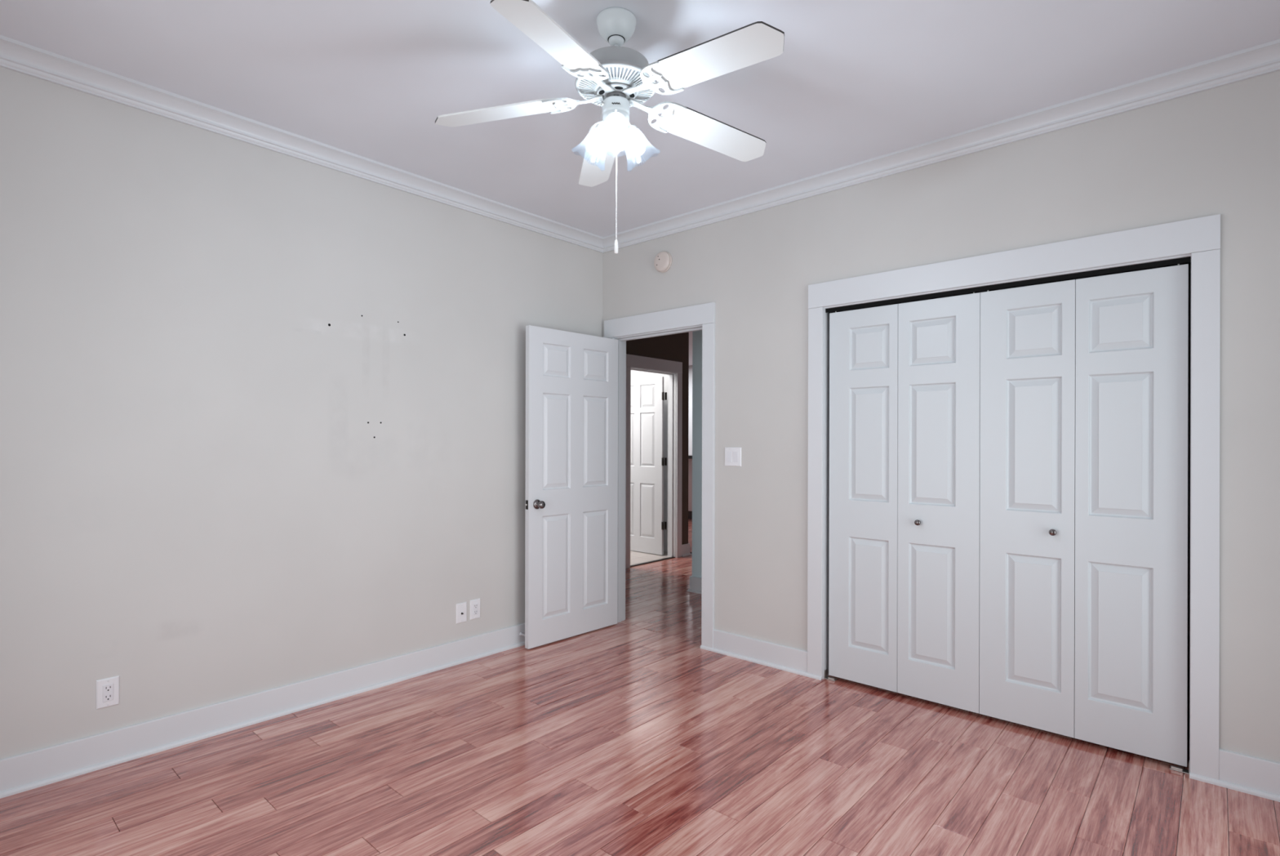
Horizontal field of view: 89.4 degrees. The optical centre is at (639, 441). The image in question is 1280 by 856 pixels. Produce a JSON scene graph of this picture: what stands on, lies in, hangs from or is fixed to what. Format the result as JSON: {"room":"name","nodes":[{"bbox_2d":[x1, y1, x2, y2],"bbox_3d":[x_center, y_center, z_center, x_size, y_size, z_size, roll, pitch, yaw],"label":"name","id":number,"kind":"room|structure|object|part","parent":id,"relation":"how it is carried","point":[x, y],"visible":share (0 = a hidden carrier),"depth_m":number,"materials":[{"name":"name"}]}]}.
{"room":"empty bedroom","nodes":[
{"label":"empty bedroom","id":0,"kind":"room"},
{"bbox_2d":[0,66,603,758],"bbox_3d":[-1.672,-0.076,3.279,0.121,2.783,4.069,0,0,42],"label":"wall","id":1,"kind":"structure","parent":0,"point":[262,411],"depth_m":2.97,"materials":[{"name":"paint"}]},
{"bbox_2d":[96,675,119,709],"bbox_3d":[-2.164,1.022,2.633,0.009,0.117,0.074,0,0,42],"label":"wall outlet","id":2,"kind":"object","parent":1,"relation":"attached to","point":[108,688],"visible":1,"depth_m":2.63,"materials":[{"name":"white plastic"}]},
{"bbox_2d":[102,683,113,702],"bbox_3d":[-2.163,1.022,2.632,0.004,0.067,0.034,0,0,42],"label":"receptacle","id":3,"kind":"object","parent":2,"relation":"attached to","point":[108,688],"depth_m":2.63,"materials":[{"name":"white plastic"}]},
{"bbox_2d":[456,601,466,623],"bbox_3d":[-1.063,1.025,3.866,0.016,0.118,0.072,0,0,42],"label":"cable plate","id":4,"kind":"object","parent":1,"relation":"attached to","point":[461,607],"visible":1,"depth_m":3.87,"materials":[{"name":"white plastic"}]},
{"bbox_2d":[470,598,479,619],"bbox_3d":[-1.002,1.021,3.940,0.009,0.118,0.072,0,0,42],"label":"wall outlet","id":5,"kind":"object","parent":1,"relation":"attached to","point":[474,603],"visible":1,"depth_m":3.94,"materials":[{"name":"white plastic"}]},
{"bbox_2d":[473,603,478,614],"bbox_3d":[-1.000,1.021,3.939,0.004,0.067,0.034,0,0,42],"label":"receptacle","id":6,"kind":"object","parent":5,"relation":"attached to","point":[475,605],"depth_m":3.94,"materials":[{"name":"white plastic"}]},
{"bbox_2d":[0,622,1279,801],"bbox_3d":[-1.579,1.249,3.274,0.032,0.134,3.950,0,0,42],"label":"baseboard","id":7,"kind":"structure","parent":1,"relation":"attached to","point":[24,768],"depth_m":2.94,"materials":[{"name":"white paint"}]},
{"bbox_2d":[0,35,1279,253],"bbox_3d":[-0.109,-1.423,1.972,3.950,0.081,3.950,0,0,42],"label":"crown molding","id":8,"kind":"structure","parent":1,"relation":"attached to","point":[15,55],"depth_m":2.99,"materials":[{"name":"white paint"}]},
{"bbox_2d":[0,518,1279,855],"bbox_3d":[-0.164,1.347,6.431,9.950,0.066,10.550,0,0,42],"label":"floor","id":9,"kind":"structure","parent":0,"point":[630,736],"depth_m":2.53,"materials":[{"name":"red wood"}]},
{"bbox_2d":[688,454,692,519],"bbox_3d":[0.822,0.780,11.111,1.800,1.085,0.550,0,0,42],"label":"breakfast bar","id":10,"kind":"object","parent":9,"relation":"on","point":[690,456],"visible":0.02,"depth_m":10.98,"materials":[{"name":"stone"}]},
{"bbox_2d":[824,669,837,680],"bbox_3d":[1.061,1.300,3.599,0.062,0.044,0.034,0,0,42],"label":"pivot bracket","id":11,"kind":"object","parent":9,"relation":"on","point":[826,677],"visible":1,"depth_m":3.59,"materials":[{"name":"grey metal"}]},
{"bbox_2d":[1169,760,1189,773],"bbox_3d":[2.175,1.303,2.608,0.062,0.044,0.034,0,0,42],"label":"pivot bracket","id":12,"kind":"object","parent":9,"relation":"on","point":[1171,766],"visible":0.87,"depth_m":2.60,"materials":[{"name":"grey metal"}]},
{"bbox_2d":[0,0,1279,365],"bbox_3d":[-0.118,-1.513,6.384,10.070,0.100,10.770,0,0,42],"label":"ceiling","id":13,"kind":"structure","parent":0,"point":[852,82],"depth_m":2.53,"materials":[{"name":"paint"}]},
{"bbox_2d":[435,0,784,253],"bbox_3d":[-0.039,-1.053,2.208,1.215,0.820,1.268,0,0,42],"label":"ceiling fan","id":14,"kind":"object","parent":13,"relation":"hanging from","point":[615,77],"visible":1,"depth_m":2.18,"materials":[{"name":"white wood"}]},
{"bbox_3d":[-0.503,-1.163,2.295,0.468,0.072,0.133,0,0,6],"label":"blade","id":15,"kind":"part","parent":14,"relation":"part of","materials":[{"name":"white wood"}]},
{"bbox_3d":[-0.257,-1.163,1.863,0.133,0.072,0.468,0,0,24],"label":"blade","id":16,"kind":"part","parent":14,"relation":"part of","materials":[{"name":"white wood"}]},
{"bbox_3d":[-0.154,-1.054,2.284,0.069,0.083,0.057,0,0,42],"label":"bulb","id":17,"kind":"part","parent":14,"relation":"part of","materials":[{"name":"white glass"}]},
{"bbox_3d":[-0.168,-1.163,2.662,0.133,0.072,0.468,0,0,-12],"label":"blade","id":18,"kind":"part","parent":14,"relation":"part of","materials":[{"name":"white wood"}]},
{"bbox_3d":[-0.081,-0.666,2.216,0.014,0.046,0.014,0,0,42],"label":"pull knob","id":19,"kind":"part","parent":14,"relation":"part of","materials":[{"name":"white plastic"}]},
{"bbox_3d":[-0.080,-1.053,2.165,0.061,0.083,0.062,0,0,42],"label":"bulb","id":20,"kind":"part","parent":14,"relation":"part of","materials":[{"name":"white glass"}]},
{"bbox_3d":[-0.081,-0.879,2.216,0.004,0.385,0.004,0,0,-26],"label":"pull chain","id":21,"kind":"part","parent":14,"relation":"part of","materials":[{"name":"white metal"}]},
{"bbox_3d":[-0.015,-1.053,2.289,0.057,0.083,0.069,0,0,42],"label":"bulb","id":22,"kind":"part","parent":14,"relation":"part of","materials":[{"name":"white glass"}]},
{"bbox_3d":[0.285,-1.161,2.456,0.468,0.072,0.133,0,0,-30],"label":"blade","id":23,"kind":"part","parent":14,"relation":"part of","materials":[{"name":"white wood"}]},
{"bbox_3d":[0.230,-1.161,1.962,0.468,0.072,0.138,0,0,42],"label":"blade","id":24,"kind":"part","parent":14,"relation":"part of","materials":[{"name":"white wood"}]},
{"bbox_2d":[630,555,675,566],"bbox_3d":[0.128,1.315,7.075,0.040,0.010,0.776,0,0,42],"label":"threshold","id":25,"kind":"structure","parent":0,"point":[668,557],"depth_m":7.06,"materials":[{"name":"brown metal"}]},
{"bbox_2d":[626,332,688,544],"bbox_3d":[-0.313,-0.072,6.630,0.118,2.783,2.507,0,0,42],"label":"wall","id":26,"kind":"structure","parent":0,"point":[673,347],"depth_m":7.44,"materials":[{"name":"beige paint"}]},
{"bbox_2d":[625,353,682,568],"bbox_3d":[0.113,0.208,7.094,0.138,2.225,0.957,0,0,42],"label":"trim","id":27,"kind":"structure","parent":26,"relation":"attached to","point":[673,369],"depth_m":7.35,"materials":[{"name":"white paint"}]},
{"bbox_3d":[-0.133,0.273,6.729,0.020,2.094,0.084,0,0,42],"label":"casing","id":28,"kind":"part","parent":27,"relation":"part of","materials":[{"name":"white paint"}]},
{"bbox_3d":[0.160,-0.840,7.055,0.020,0.130,0.957,0,0,42],"label":"head casing","id":29,"kind":"part","parent":27,"relation":"part of","materials":[{"name":"white paint"}]},
{"bbox_3d":[0.445,0.274,7.379,0.020,2.094,0.088,0,0,42],"label":"casing","id":30,"kind":"part","parent":27,"relation":"part of","materials":[{"name":"white paint"}]},
{"bbox_2d":[631,329,702,577],"bbox_3d":[0.305,-0.071,6.864,10.070,2.783,1.525,0,0,42],"label":"wall","id":31,"kind":"structure","parent":0,"point":[696,335],"depth_m":5.68,"materials":[{"name":"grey paint"}]},
{"bbox_2d":[630,376,666,555],"bbox_3d":[-0.004,0.281,7.689,0.802,2.050,0.036,0,0,42],"label":"door","id":32,"kind":"structure","parent":31,"relation":"in","point":[648,395],"depth_m":7.59,"materials":[{"name":"white paint"}]},
{"bbox_2d":[688,364,692,454],"bbox_3d":[0.267,-0.071,9.642,6.520,2.783,5.385,0,0,42],"label":"wall","id":33,"kind":"structure","parent":0,"point":[690,417],"depth_m":12.49,"materials":[{"name":"white paint"}]},
{"bbox_2d":[681,542,702,593],"bbox_3d":[1.639,1.257,4.900,5.322,0.134,2.522,0,0,42],"label":"baseboard","id":34,"kind":"structure","parent":33,"relation":"attached to","point":[695,582],"depth_m":5.68,"materials":[{"name":"white paint"}]},
{"bbox_2d":[602,71,1279,762],"bbox_3d":[0.788,-0.070,3.894,5.400,2.783,0.118,0,0,42],"label":"wall","id":35,"kind":"structure","parent":0,"point":[1215,151],"depth_m":3.02,"materials":[{"name":"beige paint"}]},
{"bbox_2d":[524,324,617,648],"bbox_3d":[-0.444,0.289,4.381,0.159,2.041,0.812,0,0,43],"label":"door","id":36,"kind":"structure","parent":35,"relation":"in","point":[571,504],"depth_m":4.33,"materials":[{"name":"white paint"}]},
{"bbox_3d":[-0.715,0.401,4.092,0.024,0.058,0.002,0,0,43],"label":"latch plate","id":37,"kind":"part","parent":36,"relation":"part of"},
{"bbox_3d":[-0.634,0.401,4.107,0.062,0.062,0.062,0,0,43],"label":"knob","id":38,"kind":"part","parent":36,"relation":"part of","materials":[{"name":"silver metal"}]},
{"bbox_2d":[604,302,715,647],"bbox_3d":[0.147,0.221,4.462,0.982,2.199,0.158,0,0,42],"label":"trim","id":39,"kind":"structure","parent":35,"relation":"attached to","point":[702,316],"depth_m":4.14,"materials":[{"name":"white paint"}]},
{"bbox_3d":[0.192,0.221,4.515,0.980,2.199,0.020,0,0,42],"label":"hall casing","id":40,"kind":"part","parent":39,"relation":"part of","materials":[{"name":"white paint"}]},
{"bbox_3d":[0.107,-0.814,4.408,0.973,0.130,0.020,0,0,42],"label":"head casing","id":41,"kind":"part","parent":39,"relation":"part of","materials":[{"name":"white paint"}]},
{"bbox_3d":[0.435,0.287,4.115,0.088,2.068,0.020,0,0,42],"label":"casing","id":42,"kind":"part","parent":39,"relation":"part of","materials":[{"name":"white paint"}]},
{"bbox_2d":[653,251,671,272],"bbox_3d":[0.150,-1.210,4.359,0.140,0.140,0.037,0,0,42],"label":"smoke detector","id":43,"kind":"object","parent":35,"relation":"attached to","point":[663,260],"visible":1,"depth_m":4.34,"materials":[{"name":"beige plastic"}]},
{"bbox_2d":[724,447,741,466],"bbox_3d":[0.573,0.095,3.998,0.120,0.117,0.010,0,0,42],"label":"light switch","id":44,"kind":"object","parent":35,"relation":"attached to","point":[732,455],"visible":1,"depth_m":4.00,"materials":[{"name":"white plastic"}]},
{"bbox_2d":[713,628,1279,795],"bbox_3d":[1.567,1.257,3.108,2.946,0.134,0.015,0,0,42],"label":"baseboard","id":45,"kind":"structure","parent":35,"relation":"attached to","point":[1246,770],"depth_m":2.50,"materials":[{"name":"white paint"}]},
{"bbox_2d":[825,256,1191,313],"bbox_3d":[1.630,-0.727,3.112,1.552,0.022,0.044,0,0,42],"label":"door track","id":46,"kind":"object","parent":35,"relation":"attached to","point":[1184,260],"visible":0.98,"depth_m":2.97,"materials":[{"name":"black metal"}]},
{"bbox_2d":[828,292,980,712],"bbox_3d":[1.337,0.283,3.348,0.763,2.035,0.066,0,0,42],"label":"door","id":47,"kind":"structure","parent":46,"relation":"hanging from","point":[904,378],"depth_m":3.32,"materials":[{"name":"white paint"}]},
{"bbox_3d":[1.403,0.409,3.268,0.030,0.030,0.034,0,0,42],"label":"knob","id":48,"kind":"part","parent":47,"relation":"part of","materials":[{"name":"silver metal"}]},
{"bbox_2d":[979,263,1188,766],"bbox_3d":[1.907,0.284,2.841,0.758,2.035,0.066,0,0,42],"label":"door","id":49,"kind":"structure","parent":46,"relation":"hanging from","point":[1084,382],"depth_m":2.81,"materials":[{"name":"white paint"}]},
{"bbox_3d":[1.838,0.405,2.881,0.030,0.030,0.034,0,0,42],"label":"knob","id":50,"kind":"part","parent":49,"relation":"part of","materials":[{"name":"silver metal"}]},
{"bbox_2d":[807,213,1220,779],"bbox_3d":[1.637,0.223,3.124,1.730,2.203,0.138,0,0,42],"label":"trim","id":51,"kind":"structure","parent":35,"relation":"attached to","point":[1198,238],"depth_m":2.65,"materials":[{"name":"white paint"}]},
{"bbox_3d":[0.984,0.288,3.626,0.086,2.068,0.020,0,0,42],"label":"casing","id":52,"kind":"part","parent":51,"relation":"part of","materials":[{"name":"white paint"}]},
{"bbox_3d":[1.600,-0.812,3.080,1.730,0.134,0.020,0,0,42],"label":"head casing","id":53,"kind":"part","parent":51,"relation":"part of","materials":[{"name":"white paint"}]},
{"bbox_3d":[2.212,0.291,2.534,0.084,2.068,0.020,0,0,42],"label":"casing","id":54,"kind":"part","parent":51,"relation":"part of","materials":[{"name":"white paint"}]},
{"bbox_2d":[1187,264,1191,714],"bbox_3d":[1.911,-0.067,3.429,2.254,2.783,0.682,0,0,42],"label":"wall","id":55,"kind":"structure","parent":0,"point":[1189,265],"depth_m":3.15,"materials":[{"name":"beige paint"}]}
]}

